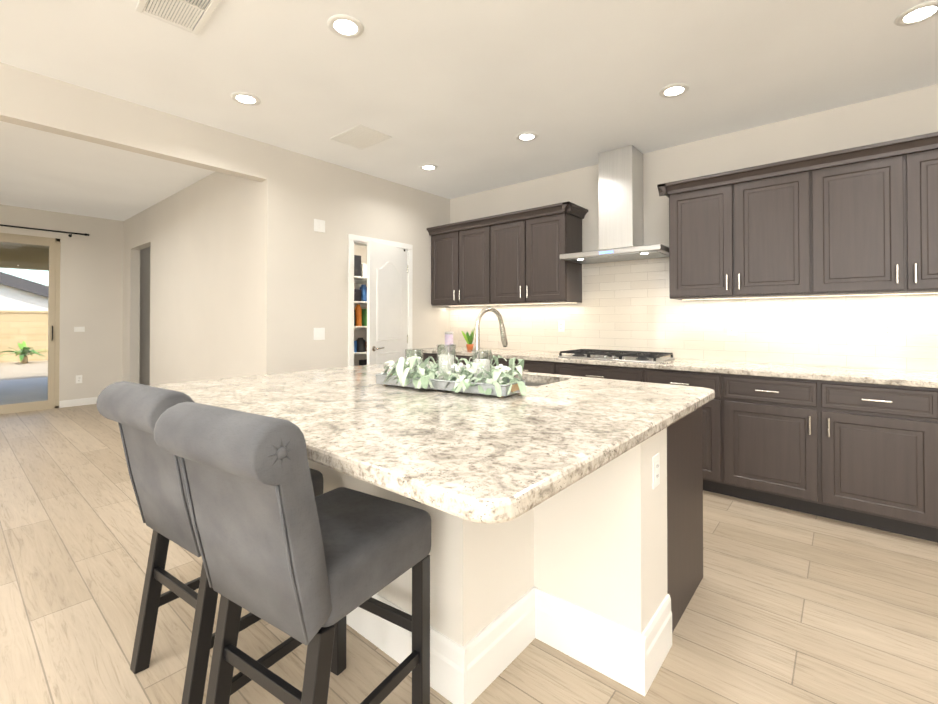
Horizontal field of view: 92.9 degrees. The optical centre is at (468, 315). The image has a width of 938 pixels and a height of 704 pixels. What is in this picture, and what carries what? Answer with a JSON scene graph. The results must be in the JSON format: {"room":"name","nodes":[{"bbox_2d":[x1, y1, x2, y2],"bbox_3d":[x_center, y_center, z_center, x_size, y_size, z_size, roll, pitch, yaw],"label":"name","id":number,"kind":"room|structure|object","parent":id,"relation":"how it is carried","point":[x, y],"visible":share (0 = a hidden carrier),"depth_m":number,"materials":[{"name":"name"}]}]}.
{"room":"kitchen","nodes":[
{"label":"kitchen","id":0,"kind":"room"},
{"bbox_2d":[0,204,150,400],"bbox_3d":[-5.863,-0.075,6.360,0.150,2.770,6.120,0,-1,40],"label":"wall","id":1,"kind":"structure","parent":0,"point":[91,283],"depth_m":6.57,"materials":[{"name":"paint"}]},
{"bbox_2d":[0,233,60,413],"bbox_3d":[-6.610,0.101,5.432,0.142,2.400,2.400,0,-1,40],"label":"sliding door","id":2,"kind":"structure","parent":1,"relation":"in","point":[53,337],"depth_m":6.25,"materials":[{"name":"plastic"}]},
{"bbox_2d":[0,224,88,236],"bbox_3d":[-6.548,-1.170,5.359,0.104,0.070,3.054,0,-1,40],"label":"curtain rod","id":3,"kind":"object","parent":1,"relation":"attached to","point":[71,233],"visible":1,"depth_m":6.15,"materials":[{"name":"black metal"}]},
{"bbox_2d":[59,397,97,407],"bbox_3d":[-5.562,1.262,6.577,0.012,0.100,0.720,0,-1,40],"label":"baseboard","id":4,"kind":"structure","parent":1,"relation":"attached to","point":[76,402],"depth_m":6.44,"materials":[{"name":"white wood"}]},
{"bbox_2d":[76,375,81,382],"bbox_3d":[-5.660,0.927,6.467,0.008,0.116,0.072,0,-1,40],"label":"switch plate","id":5,"kind":"object","parent":1,"relation":"attached to","point":[78,377],"depth_m":6.46,"materials":[{"name":"plastic"}]},
{"bbox_2d":[74,327,84,331],"bbox_3d":[-5.660,0.202,6.474,0.009,0.075,0.118,0,-1,40],"label":"switch plate","id":6,"kind":"object","parent":1,"relation":"attached to","point":[76,329],"depth_m":6.47,"materials":[{"name":"plastic"}]},
{"bbox_2d":[0,62,267,181],"bbox_3d":[-2.939,-1.342,2.525,0.120,0.310,3.570,0,-1,40],"label":"header beam","id":7,"kind":"structure","parent":0,"point":[30,99],"depth_m":3.08,"materials":[{"name":"paint"}]},
{"bbox_2d":[122,172,260,384],"bbox_3d":[-3.546,-0.084,5.439,4.580,2.770,0.120,0,-1,40],"label":"wall","id":8,"kind":"structure","parent":0,"point":[202,238],"depth_m":4.86,"materials":[{"name":"paint"}]},
{"bbox_2d":[260,144,449,374],"bbox_3d":[-3.187,-0.115,2.219,0.120,2.770,9.000,0,-1,40],"label":"wall","id":9,"kind":"structure","parent":0,"point":[304,281],"depth_m":4.25,"materials":[{"name":"paint"}]},
{"bbox_2d":[313,328,324,339],"bbox_3d":[-1.416,0.174,4.215,0.009,0.116,0.118,0,-1,40],"label":"switch plate","id":10,"kind":"object","parent":9,"relation":"attached to","point":[319,333],"depth_m":4.22,"materials":[{"name":"plastic"}]},
{"bbox_2d":[314,219,324,232],"bbox_3d":[-1.416,-0.851,4.225,0.009,0.116,0.118,0,-1,40],"label":"switch plate","id":11,"kind":"object","parent":9,"relation":"attached to","point":[319,226],"depth_m":4.22,"materials":[{"name":"plastic"}]},
{"bbox_2d":[348,234,412,366],"bbox_3d":[-0.977,0.240,4.825,0.138,2.110,0.860,0,-1,40],"label":"door frame","id":12,"kind":"structure","parent":9,"relation":"attached to","point":[357,240],"depth_m":4.55,"materials":[{"name":"white wood"}]},
{"bbox_2d":[366,240,407,364],"bbox_3d":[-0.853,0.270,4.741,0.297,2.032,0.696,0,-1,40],"label":"pantry door","id":13,"kind":"structure","parent":9,"relation":"in","point":[387,272],"depth_m":4.67,"materials":[{"name":"white wood"}]},
{"bbox_2d":[354,244,366,365],"bbox_3d":[-2.221,-0.080,5.846,0.120,2.770,2.210,0,-1,40],"label":"wall","id":14,"kind":"structure","parent":0,"point":[360,250],"depth_m":6.50,"materials":[{"name":"paint"}]},
{"bbox_2d":[354,276,364,354],"bbox_3d":[-2.037,0.204,5.686,0.360,1.480,2.204,0,-1,40],"label":"shelf","id":15,"kind":"object","parent":14,"relation":"attached to","point":[360,279],"depth_m":6.33,"materials":[{"name":"white wood"}]},
{"bbox_2d":[354,255,366,365],"bbox_3d":[-1.828,0.025,5.862,0.259,1.718,1.423,0,-1,40],"label":"pantry","id":16,"kind":"object","parent":15,"relation":"on","point":[360,313],"visible":0.1,"depth_m":6.16,"materials":[{"name":"multicoloured"}]},
{"bbox_2d":[0,404,937,703],"bbox_3d":[-1.880,1.309,1.103,13.000,0.100,9.300,0,-1,40],"label":"floor","id":17,"kind":"structure","parent":0,"point":[788,606],"depth_m":1.88,"materials":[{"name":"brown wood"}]},
{"bbox_2d":[96,381,322,703],"bbox_3d":[-0.920,0.749,1.645,0.445,1.035,0.621,0,-1,34],"label":"bar stool","id":18,"kind":"object","parent":17,"relation":"on","point":[135,411],"visible":0.44,"depth_m":1.46,"materials":[{"name":"grey fabric"}]},
{"bbox_2d":[154,402,430,703],"bbox_3d":[-0.452,0.746,1.264,0.445,1.035,0.621,0,-1,32],"label":"bar stool","id":19,"kind":"object","parent":17,"relation":"on","point":[283,548],"visible":1,"depth_m":1.10,"materials":[{"name":"grey fabric"}]},
{"bbox_2d":[423,352,436,363],"bbox_3d":[-0.210,0.861,5.178,0.596,0.875,0.617,0,-1,40],"label":"base cabinet","id":20,"kind":"object","parent":17,"relation":"on","point":[425,354],"depth_m":4.98,"materials":[{"name":"brown wood"}]},
{"bbox_2d":[456,356,495,366],"bbox_3d":[0.243,0.857,4.796,0.590,0.875,0.617,0,-1,40],"label":"base cabinet","id":21,"kind":"object","parent":17,"relation":"on","point":[459,357],"depth_m":4.64,"materials":[{"name":"brown wood"}]},
{"bbox_2d":[309,411,702,703],"bbox_3d":[-0.166,0.837,2.212,2.089,0.867,1.730,0,-1,40],"label":"kitchen island","id":22,"kind":"object","parent":17,"relation":"on","point":[565,512],"depth_m":1.61,"materials":[{"name":"paint"}]},
{"bbox_2d":[150,363,714,534],"bbox_3d":[-0.229,0.381,2.218,2.258,0.045,1.820,0,-1,40],"label":"island countertop","id":23,"kind":"structure","parent":22,"relation":"on","point":[483,462],"depth_m":1.44,"materials":[{"name":"beige stone"}]},
{"bbox_2d":[375,344,526,396],"bbox_3d":[-0.108,0.246,2.176,0.909,0.204,0.322,0,-1,31],"label":"centerpiece tray","id":24,"kind":"object","parent":23,"relation":"on","point":[480,374],"visible":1,"depth_m":2.08,"materials":[{"name":"metal"}]},
{"bbox_2d":[475,307,507,370],"bbox_3d":[0.128,0.156,2.452,0.104,0.407,0.262,0,-1,40],"label":"faucet","id":25,"kind":"object","parent":23,"relation":"on","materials":[{"name":"silver metal"}]},
{"bbox_2d":[524,379,541,382],"bbox_3d":[0.211,0.506,2.604,0.678,0.222,0.408,0,-1,40],"label":"sink","id":26,"kind":"object","parent":23,"relation":"in","point":[527,380],"depth_m":2.71,"materials":[{"name":"silver metal"}]},
{"bbox_2d":[496,360,555,373],"bbox_3d":[0.717,0.854,4.396,0.650,0.875,0.617,0,-1,40],"label":"base cabinet","id":27,"kind":"object","parent":17,"relation":"on","point":[538,366],"depth_m":4.08,"materials":[{"name":"brown wood"}]},
{"bbox_2d":[556,364,643,381],"bbox_3d":[1.260,0.849,3.938,0.771,0.875,0.617,0,-1,40],"label":"base cabinet","id":28,"kind":"object","parent":17,"relation":"on","point":[584,370],"depth_m":3.68,"materials":[{"name":"brown wood"}]},
{"bbox_2d":[644,368,723,494],"bbox_3d":[1.760,0.845,3.516,0.537,0.875,0.617,0,-1,40],"label":"base cabinet","id":29,"kind":"object","parent":17,"relation":"on","point":[712,411],"depth_m":3.17,"materials":[{"name":"brown wood"}]},
{"bbox_2d":[724,376,937,542],"bbox_3d":[2.369,0.840,3.002,1.058,0.875,0.617,0,-1,40],"label":"base cabinet","id":30,"kind":"object","parent":17,"relation":"on","point":[866,455],"depth_m":2.72,"materials":[{"name":"brown wood"}]},
{"bbox_2d":[412,348,937,387],"bbox_3d":[1.922,0.387,3.368,6.196,0.037,0.642,0,-1,40],"label":"countertop","id":31,"kind":"structure","parent":30,"relation":"on","point":[898,377],"depth_m":3.10,"materials":[{"name":"beige stone"}]},
{"bbox_2d":[445,332,452,344],"bbox_3d":[-0.234,0.288,5.219,0.104,0.196,0.104,0,-1,40],"label":"jar","id":32,"kind":"object","parent":31,"relation":"on","point":[448,338],"visible":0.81,"depth_m":5.17,"materials":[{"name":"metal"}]},
{"bbox_2d":[461,328,474,349],"bbox_3d":[0.015,0.247,4.955,0.174,0.274,0.160,0,-1,40],"label":"potted plant","id":33,"kind":"object","parent":31,"relation":"on","point":[469,341],"visible":0.96,"depth_m":4.92,"materials":[{"name":"plant"}]},
{"bbox_2d":[558,349,673,362],"bbox_3d":[1.278,0.348,3.910,0.860,0.052,0.500,0,-1,40],"label":"cooktop","id":34,"kind":"object","parent":31,"relation":"in","point":[633,356],"visible":1,"depth_m":3.79,"materials":[{"name":"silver metal"}]},
{"bbox_2d":[0,0,937,220],"bbox_3d":[-1.880,-1.561,1.131,13.000,0.100,9.300,0,-1,40],"label":"ceiling","id":35,"kind":"structure","parent":0,"point":[461,94],"depth_m":2.78,"materials":[{"name":"paint"}]},
{"bbox_2d":[135,0,220,34],"bbox_3d":[-1.367,-1.496,2.110,0.485,0.010,0.278,-1,-1,43],"label":"ceiling vent","id":36,"kind":"object","parent":35,"relation":"in","point":[186,15],"depth_m":2.19,"materials":[{"name":"metal"}]},
{"bbox_2d":[231,92,260,105],"bbox_3d":[-1.527,-1.487,3.050,0.183,0.009,0.180,0,-1,40],"label":"recessed light","id":37,"kind":"object","parent":35,"relation":"in","point":[244,98],"depth_m":3.05,"materials":[{"name":"white plastic"}]},
{"bbox_2d":[327,14,363,37],"bbox_3d":[-0.637,-1.494,2.298,0.183,0.009,0.180,0,-1,40],"label":"recessed light","id":38,"kind":"object","parent":35,"relation":"in","point":[345,26],"depth_m":2.30,"materials":[{"name":"white plastic"}]},
{"bbox_2d":[330,124,391,149],"bbox_3d":[-0.900,-1.481,3.718,0.420,0.009,0.320,0,-1,40],"label":"ceiling vent","id":39,"kind":"object","parent":35,"relation":"in","point":[361,137],"depth_m":3.70,"materials":[{"name":"metal"}]},
{"bbox_2d":[420,164,437,170],"bbox_3d":[-0.400,-1.473,4.419,0.186,0.009,0.179,0,-1,40],"label":"recessed light","id":40,"kind":"object","parent":35,"relation":"in","point":[429,167],"depth_m":4.43,"materials":[{"name":"white plastic"}]},
{"bbox_2d":[516,132,537,140],"bbox_3d":[0.476,-1.480,3.680,0.179,0.009,0.184,0,-1,40],"label":"recessed light","id":41,"kind":"object","parent":35,"relation":"in","point":[524,136],"depth_m":3.68,"materials":[{"name":"white plastic"}]},
{"bbox_2d":[659,83,688,97],"bbox_3d":[1.352,-1.488,2.941,0.176,0.009,0.185,0,-1,40],"label":"recessed light","id":42,"kind":"object","parent":35,"relation":"in","point":[673,90],"depth_m":2.94,"materials":[{"name":"white plastic"}]},
{"bbox_2d":[894,0,937,25],"bbox_3d":[2.219,-1.495,2.210,0.158,0.009,0.188,0,-1,40],"label":"recessed light","id":43,"kind":"object","parent":35,"relation":"in","point":[920,13],"depth_m":2.21,"materials":[{"name":"white plastic"}]},
{"bbox_2d":[450,84,937,251],"bbox_3d":[1.070,-0.092,4.613,13.000,2.770,0.150,0,-1,40],"label":"wall","id":44,"kind":"structure","parent":0,"point":[911,113],"depth_m":3.68,"materials":[{"name":"paint"}]},
{"bbox_2d":[428,216,503,307],"bbox_3d":[-0.008,-0.580,5.198,0.898,0.918,0.347,0,-1,40],"label":"upper cabinet","id":45,"kind":"object","parent":44,"relation":"attached to","point":[461,254],"depth_m":5.03,"materials":[{"name":"brown wood"}]},
{"bbox_2d":[492,204,583,303],"bbox_3d":[0.679,-0.586,4.619,0.898,0.918,0.347,0,-1,40],"label":"upper cabinet","id":46,"kind":"object","parent":44,"relation":"attached to","point":[527,246],"depth_m":4.42,"materials":[{"name":"brown wood"}]},
{"bbox_2d":[558,321,564,331],"bbox_3d":[0.952,0.113,4.595,0.072,0.116,0.008,0,-1,40],"label":"electrical outlet plate","id":47,"kind":"object","parent":44,"relation":"attached to","point":[561,325],"depth_m":4.59,"materials":[{"name":"plastic"}]},
{"bbox_2d":[560,145,668,263],"bbox_3d":[1.323,-0.993,3.975,0.890,0.974,0.492,0,-1,40],"label":"range hood","id":48,"kind":"object","parent":44,"relation":"attached to","point":[620,173],"visible":0.96,"depth_m":3.95,"materials":[{"name":"silver metal"}]},
{"bbox_2d":[664,156,815,299],"bbox_3d":[2.075,-0.597,3.441,0.914,0.918,0.347,0,-1,40],"label":"upper cabinet","id":49,"kind":"object","parent":44,"relation":"attached to","point":[807,273],"depth_m":3.27,"materials":[{"name":"brown wood"}]},
{"bbox_2d":[812,132,937,299],"bbox_3d":[2.774,-0.603,2.851,0.915,0.918,0.347,0,-1,40],"label":"upper cabinet","id":50,"kind":"object","parent":44,"relation":"attached to","point":[875,206],"depth_m":2.80,"materials":[{"name":"brown wood"}]},
{"label":"outside","id":51,"kind":"structure","parent":0,"visible":0},
{"bbox_2d":[0,360,47,404],"bbox_3d":[-13.845,1.431,11.849,19.150,0.105,24.000,0,-1,40],"label":"patio","id":52,"kind":"structure","parent":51,"point":[33,367],"depth_m":9.12,"materials":[{"name":"concrete"}]},
{"bbox_2d":[0,310,47,361],"bbox_3d":[-14.743,0.621,12.615,0.260,1.560,24.000,0,-1,40],"label":"fence","id":53,"kind":"object","parent":52,"relation":"on","point":[29,319],"depth_m":13.70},
{"bbox_2d":[0,341,47,363],"bbox_3d":[-12.948,1.077,13.036,1.130,0.655,1.204,0,-1,40],"label":"bush","id":54,"kind":"object","parent":52,"relation":"on","point":[24,349],"depth_m":13.01,"materials":[{"name":"green plant"}]},
{"bbox_2d":[0,272,48,310],"bbox_3d":[-20.774,-1.125,13.042,6.250,5.001,16.772,0,-1,40],"label":"neighbouring house","id":55,"kind":"structure","parent":52,"relation":"on","point":[25,289],"depth_m":15.09,"materials":[{"name":"paint"}]},
{"bbox_2d":[0,242,48,270],"bbox_3d":[-8.148,-0.112,6.404,3.400,2.875,15.000,0,-1,40],"label":"roof","id":56,"kind":"structure","parent":52,"relation":"on","point":[22,255],"depth_m":8.34,"materials":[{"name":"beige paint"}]}
]}

